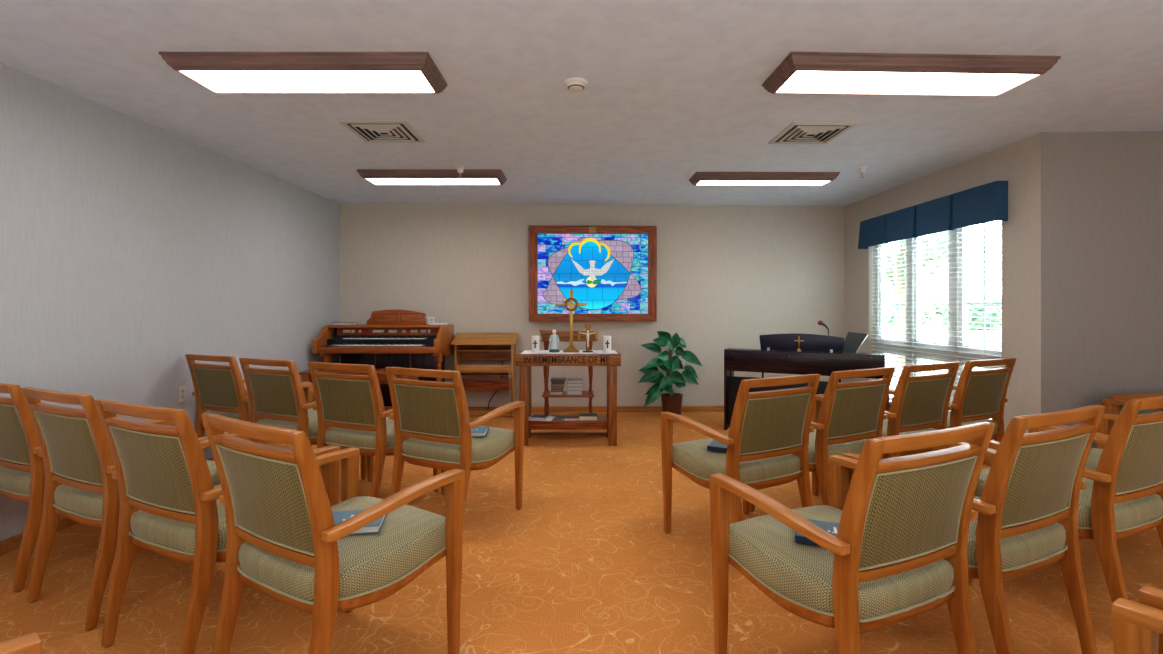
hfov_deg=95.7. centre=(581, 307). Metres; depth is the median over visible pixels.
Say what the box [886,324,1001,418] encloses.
ground
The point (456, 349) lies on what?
shelf
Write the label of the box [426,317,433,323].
wall outlet
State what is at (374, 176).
ceiling light
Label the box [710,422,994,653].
armchair
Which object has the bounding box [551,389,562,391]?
book
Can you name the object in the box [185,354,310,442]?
armchair
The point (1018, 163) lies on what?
wall
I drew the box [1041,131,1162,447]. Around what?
wall
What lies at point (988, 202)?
window valance
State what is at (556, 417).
magazine
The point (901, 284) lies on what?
tree
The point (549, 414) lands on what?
shelf
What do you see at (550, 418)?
paper stack
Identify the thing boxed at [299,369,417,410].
bench
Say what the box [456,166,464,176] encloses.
sprinkler head
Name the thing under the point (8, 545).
baseboard
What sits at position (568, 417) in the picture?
pamphlet
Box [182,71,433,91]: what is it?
diffuser
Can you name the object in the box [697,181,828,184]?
diffuser
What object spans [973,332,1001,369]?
bush
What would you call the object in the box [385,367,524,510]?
armchair
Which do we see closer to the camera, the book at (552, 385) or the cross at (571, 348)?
the cross at (571, 348)
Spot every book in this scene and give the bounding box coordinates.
[331,322,357,324]
[530,414,549,419]
[550,377,565,381]
[550,390,562,394]
[551,382,563,386]
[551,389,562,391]
[567,383,581,386]
[567,387,581,390]
[567,388,581,394]
[568,378,582,382]
[579,413,596,420]
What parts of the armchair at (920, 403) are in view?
armrest, leg, seat, seat frame, armrest, cross rail, backrest, cross rail, rail, leg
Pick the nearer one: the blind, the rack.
the blind
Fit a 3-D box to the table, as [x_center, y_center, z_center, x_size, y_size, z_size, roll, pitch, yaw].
[-0.118,0.824,4.894,0.943,0.822,0.392,0,0,0]
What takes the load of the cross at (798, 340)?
on the digital piano
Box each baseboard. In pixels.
[0,440,270,555]
[468,406,723,412]
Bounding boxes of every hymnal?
[332,510,386,534]
[471,427,487,436]
[707,440,726,452]
[795,519,839,545]
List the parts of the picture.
mauve glass, mauve glass, blue glass, frame rail, frame rail, mauve glass, mauve glass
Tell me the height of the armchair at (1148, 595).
0.905 m
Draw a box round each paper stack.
[430,323,448,324]
[528,416,555,420]
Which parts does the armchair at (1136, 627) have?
leg, armrest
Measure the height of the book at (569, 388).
0.036 m
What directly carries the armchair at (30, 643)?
on the floor
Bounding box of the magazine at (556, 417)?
[554,415,566,419]
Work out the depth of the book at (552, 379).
5.37 m
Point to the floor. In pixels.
(587, 563)
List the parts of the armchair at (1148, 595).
armrest, leg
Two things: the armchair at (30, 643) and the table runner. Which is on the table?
the table runner
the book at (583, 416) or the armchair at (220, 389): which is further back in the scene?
the book at (583, 416)
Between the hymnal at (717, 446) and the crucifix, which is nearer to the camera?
the hymnal at (717, 446)
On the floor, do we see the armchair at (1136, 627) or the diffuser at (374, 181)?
the armchair at (1136, 627)
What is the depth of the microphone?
5.03 m
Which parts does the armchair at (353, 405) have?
leg, rail, cross rail, backrest, cross rail, seat frame, seat, leg, leg, armrest, leg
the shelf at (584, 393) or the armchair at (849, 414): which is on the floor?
the armchair at (849, 414)
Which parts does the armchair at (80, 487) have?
leg, rail, cross rail, backrest, cross rail, seat frame, leg, armrest, seat, armrest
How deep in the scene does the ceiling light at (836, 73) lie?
2.62 m
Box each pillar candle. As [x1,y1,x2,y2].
[532,335,538,352]
[603,336,610,352]
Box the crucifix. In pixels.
[578,325,597,351]
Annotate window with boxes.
[875,223,1001,439]
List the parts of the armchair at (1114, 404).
leg, armrest, rail, backrest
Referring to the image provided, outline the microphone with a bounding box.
[817,320,829,335]
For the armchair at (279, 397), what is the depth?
3.43 m
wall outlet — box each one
[178,385,185,402]
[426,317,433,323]
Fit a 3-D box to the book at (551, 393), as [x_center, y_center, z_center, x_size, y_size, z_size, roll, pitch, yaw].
[-0.258,0.869,5.440,0.125,0.030,0.170,0,0,0]
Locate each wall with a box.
[0,63,338,540]
[339,204,844,406]
[845,133,1040,450]
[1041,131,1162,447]
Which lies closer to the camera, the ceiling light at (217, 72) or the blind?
the ceiling light at (217, 72)
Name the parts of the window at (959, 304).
sash, sash, sash, sash, sash, sash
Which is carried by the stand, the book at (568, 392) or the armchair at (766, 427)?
the book at (568, 392)
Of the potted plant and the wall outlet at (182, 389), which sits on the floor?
the potted plant
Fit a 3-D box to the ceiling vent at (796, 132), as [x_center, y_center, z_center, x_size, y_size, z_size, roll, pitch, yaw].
[1.608,-1.216,3.690,0.440,0.018,0.440,0,0,-1]
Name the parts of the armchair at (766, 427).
leg, armrest, seat, seat frame, leg, leg, cross rail, backrest, cross rail, rail, leg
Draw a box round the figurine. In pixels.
[549,329,559,351]
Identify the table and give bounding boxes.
[516,351,620,445]
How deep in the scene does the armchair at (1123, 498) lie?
1.98 m
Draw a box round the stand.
[539,330,597,414]
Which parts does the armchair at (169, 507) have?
leg, rail, cross rail, backrest, cross rail, seat, seat frame, armrest, leg, armrest, leg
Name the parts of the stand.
leg, leg, leg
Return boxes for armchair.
[0,383,155,592]
[0,632,40,653]
[21,387,231,631]
[95,399,339,653]
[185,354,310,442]
[201,413,464,653]
[239,358,366,479]
[308,362,439,497]
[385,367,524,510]
[661,374,819,533]
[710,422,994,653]
[750,367,894,511]
[816,362,959,492]
[841,405,1104,653]
[883,358,1015,458]
[964,396,1162,602]
[1056,413,1118,470]
[1102,393,1162,424]
[1112,598,1162,653]
[1138,585,1162,653]
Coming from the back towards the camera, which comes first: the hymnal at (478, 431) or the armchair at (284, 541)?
the hymnal at (478, 431)
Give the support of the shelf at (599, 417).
attached to the table
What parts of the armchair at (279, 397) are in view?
leg, rail, cross rail, backrest, cross rail, armrest, seat, leg, armrest, leg, seat frame, leg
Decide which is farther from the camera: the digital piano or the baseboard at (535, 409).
the baseboard at (535, 409)
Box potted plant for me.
[638,331,701,414]
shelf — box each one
[456,349,510,350]
[529,415,607,420]
[542,391,593,396]
[549,414,578,414]
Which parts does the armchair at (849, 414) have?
leg, seat frame, leg, armrest, leg, seat, armrest, cross rail, backrest, cross rail, rail, leg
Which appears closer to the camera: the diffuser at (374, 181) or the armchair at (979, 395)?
the armchair at (979, 395)
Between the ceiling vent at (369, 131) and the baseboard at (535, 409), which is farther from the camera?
the baseboard at (535, 409)
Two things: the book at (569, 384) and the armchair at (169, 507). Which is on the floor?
the armchair at (169, 507)
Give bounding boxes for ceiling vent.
[338,120,424,142]
[768,122,858,143]
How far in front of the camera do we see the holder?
4.88 m
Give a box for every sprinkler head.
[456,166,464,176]
[857,167,866,177]
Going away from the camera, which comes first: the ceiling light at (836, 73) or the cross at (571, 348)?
the ceiling light at (836, 73)
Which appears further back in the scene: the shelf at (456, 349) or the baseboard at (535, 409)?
the baseboard at (535, 409)
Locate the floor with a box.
[0,412,1162,653]
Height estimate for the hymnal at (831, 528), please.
0.025 m
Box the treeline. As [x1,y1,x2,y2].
[886,287,1001,330]
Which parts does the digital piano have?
panel, panel, lid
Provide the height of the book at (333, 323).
0.028 m
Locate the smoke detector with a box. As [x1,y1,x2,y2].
[564,78,587,91]
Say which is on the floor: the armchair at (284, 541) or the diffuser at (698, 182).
the armchair at (284, 541)
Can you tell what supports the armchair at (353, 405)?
on the floor
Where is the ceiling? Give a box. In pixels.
[0,0,1162,205]
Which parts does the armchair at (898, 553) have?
leg, armrest, leg, seat frame, seat, leg, armrest, cross rail, backrest, cross rail, rail, leg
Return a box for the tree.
[886,226,975,367]
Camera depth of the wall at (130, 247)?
3.41 m
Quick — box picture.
[529,225,656,321]
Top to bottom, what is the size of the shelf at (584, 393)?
0.020 m
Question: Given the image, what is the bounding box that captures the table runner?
[521,350,617,353]
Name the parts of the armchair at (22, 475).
cross rail, rail, seat frame, backrest, seat, cross rail, leg, armrest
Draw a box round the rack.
[451,333,517,417]
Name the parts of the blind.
ladder cord, ladder cord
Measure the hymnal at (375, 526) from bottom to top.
0.025 m
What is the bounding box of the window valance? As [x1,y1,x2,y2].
[858,181,1007,248]
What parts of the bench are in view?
panel, seat, panel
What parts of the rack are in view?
panel, rail, panel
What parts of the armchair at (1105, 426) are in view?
armrest, seat, leg, armrest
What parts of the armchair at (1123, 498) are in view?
leg, armrest, seat, armrest, leg, seat frame, cross rail, backrest, rail, cross rail, leg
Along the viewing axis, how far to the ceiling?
2.98 m
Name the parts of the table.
leg, leg, shelf rail, leg, leg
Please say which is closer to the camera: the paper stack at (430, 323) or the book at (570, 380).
the book at (570, 380)
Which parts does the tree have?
crown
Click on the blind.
(990, 226)
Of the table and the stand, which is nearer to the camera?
the table
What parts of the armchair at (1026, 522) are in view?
leg, armrest, leg, leg, armrest, seat, seat frame, cross rail, backrest, cross rail, rail, leg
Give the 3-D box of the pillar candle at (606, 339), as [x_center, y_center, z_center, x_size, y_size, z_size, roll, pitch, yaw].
[0.235,0.328,4.799,0.072,0.154,0.074,0,0,0]
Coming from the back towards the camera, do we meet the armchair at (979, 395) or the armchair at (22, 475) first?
the armchair at (979, 395)
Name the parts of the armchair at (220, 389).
leg, rail, cross rail, backrest, cross rail, seat, leg, armrest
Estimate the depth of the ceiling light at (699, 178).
4.77 m
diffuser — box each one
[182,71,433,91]
[368,179,499,183]
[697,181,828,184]
[777,71,1035,94]
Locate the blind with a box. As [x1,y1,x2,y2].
[871,220,1001,419]
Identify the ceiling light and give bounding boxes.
[159,52,446,93]
[356,169,506,184]
[689,172,839,185]
[762,52,1060,96]
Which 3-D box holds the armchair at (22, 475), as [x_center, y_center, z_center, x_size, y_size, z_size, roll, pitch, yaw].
[-2.552,0.782,2.632,0.632,0.905,0.633,0,0,24]
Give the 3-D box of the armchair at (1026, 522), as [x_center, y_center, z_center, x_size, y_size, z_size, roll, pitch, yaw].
[1.428,0.782,1.962,0.632,0.905,0.633,0,0,-25]
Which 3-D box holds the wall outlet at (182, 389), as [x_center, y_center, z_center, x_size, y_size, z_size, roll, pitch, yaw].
[-2.875,0.620,3.790,0.010,0.114,0.070,0,0,-1]
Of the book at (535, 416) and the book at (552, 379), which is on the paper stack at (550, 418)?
the book at (535, 416)
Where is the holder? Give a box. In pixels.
[843,332,867,352]
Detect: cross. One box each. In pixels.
[556,289,586,351]
[794,336,803,351]
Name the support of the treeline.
on the ground
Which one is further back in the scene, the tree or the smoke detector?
the tree
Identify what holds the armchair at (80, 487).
on the floor
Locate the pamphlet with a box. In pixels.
[566,416,578,418]
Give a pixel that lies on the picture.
(612, 270)
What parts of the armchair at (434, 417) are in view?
leg, rail, cross rail, backrest, cross rail, leg, seat, seat frame, leg, armrest, leg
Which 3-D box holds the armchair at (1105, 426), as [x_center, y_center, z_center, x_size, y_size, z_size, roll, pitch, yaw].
[2.671,0.782,2.522,0.632,0.905,0.633,0,0,-22]
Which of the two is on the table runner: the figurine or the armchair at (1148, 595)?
the figurine
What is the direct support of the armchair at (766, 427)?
on the floor
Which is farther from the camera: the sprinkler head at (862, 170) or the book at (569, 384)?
the book at (569, 384)
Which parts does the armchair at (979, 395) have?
leg, armrest, leg, seat, cross rail, backrest, cross rail, rail, leg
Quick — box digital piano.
[724,333,884,429]
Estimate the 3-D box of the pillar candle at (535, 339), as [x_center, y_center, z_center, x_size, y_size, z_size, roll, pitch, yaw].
[-0.420,0.328,4.799,0.072,0.154,0.074,0,0,0]
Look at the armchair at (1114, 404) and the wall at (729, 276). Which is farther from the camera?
the wall at (729, 276)
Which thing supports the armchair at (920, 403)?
on the floor
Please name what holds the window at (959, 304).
attached to the wall at (1018, 163)
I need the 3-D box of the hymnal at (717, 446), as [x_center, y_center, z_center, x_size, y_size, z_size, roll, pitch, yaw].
[0.789,0.731,2.764,0.220,0.025,0.154,0,0,28]
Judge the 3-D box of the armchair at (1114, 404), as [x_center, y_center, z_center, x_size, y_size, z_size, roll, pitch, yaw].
[3.850,0.900,3.170,0.796,0.670,0.660,0,0,0]
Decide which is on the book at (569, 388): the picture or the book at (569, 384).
the book at (569, 384)
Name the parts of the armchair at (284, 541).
leg, rail, cross rail, backrest, cross rail, armrest, leg, seat, seat frame, leg, armrest, leg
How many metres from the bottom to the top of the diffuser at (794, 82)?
0.006 m

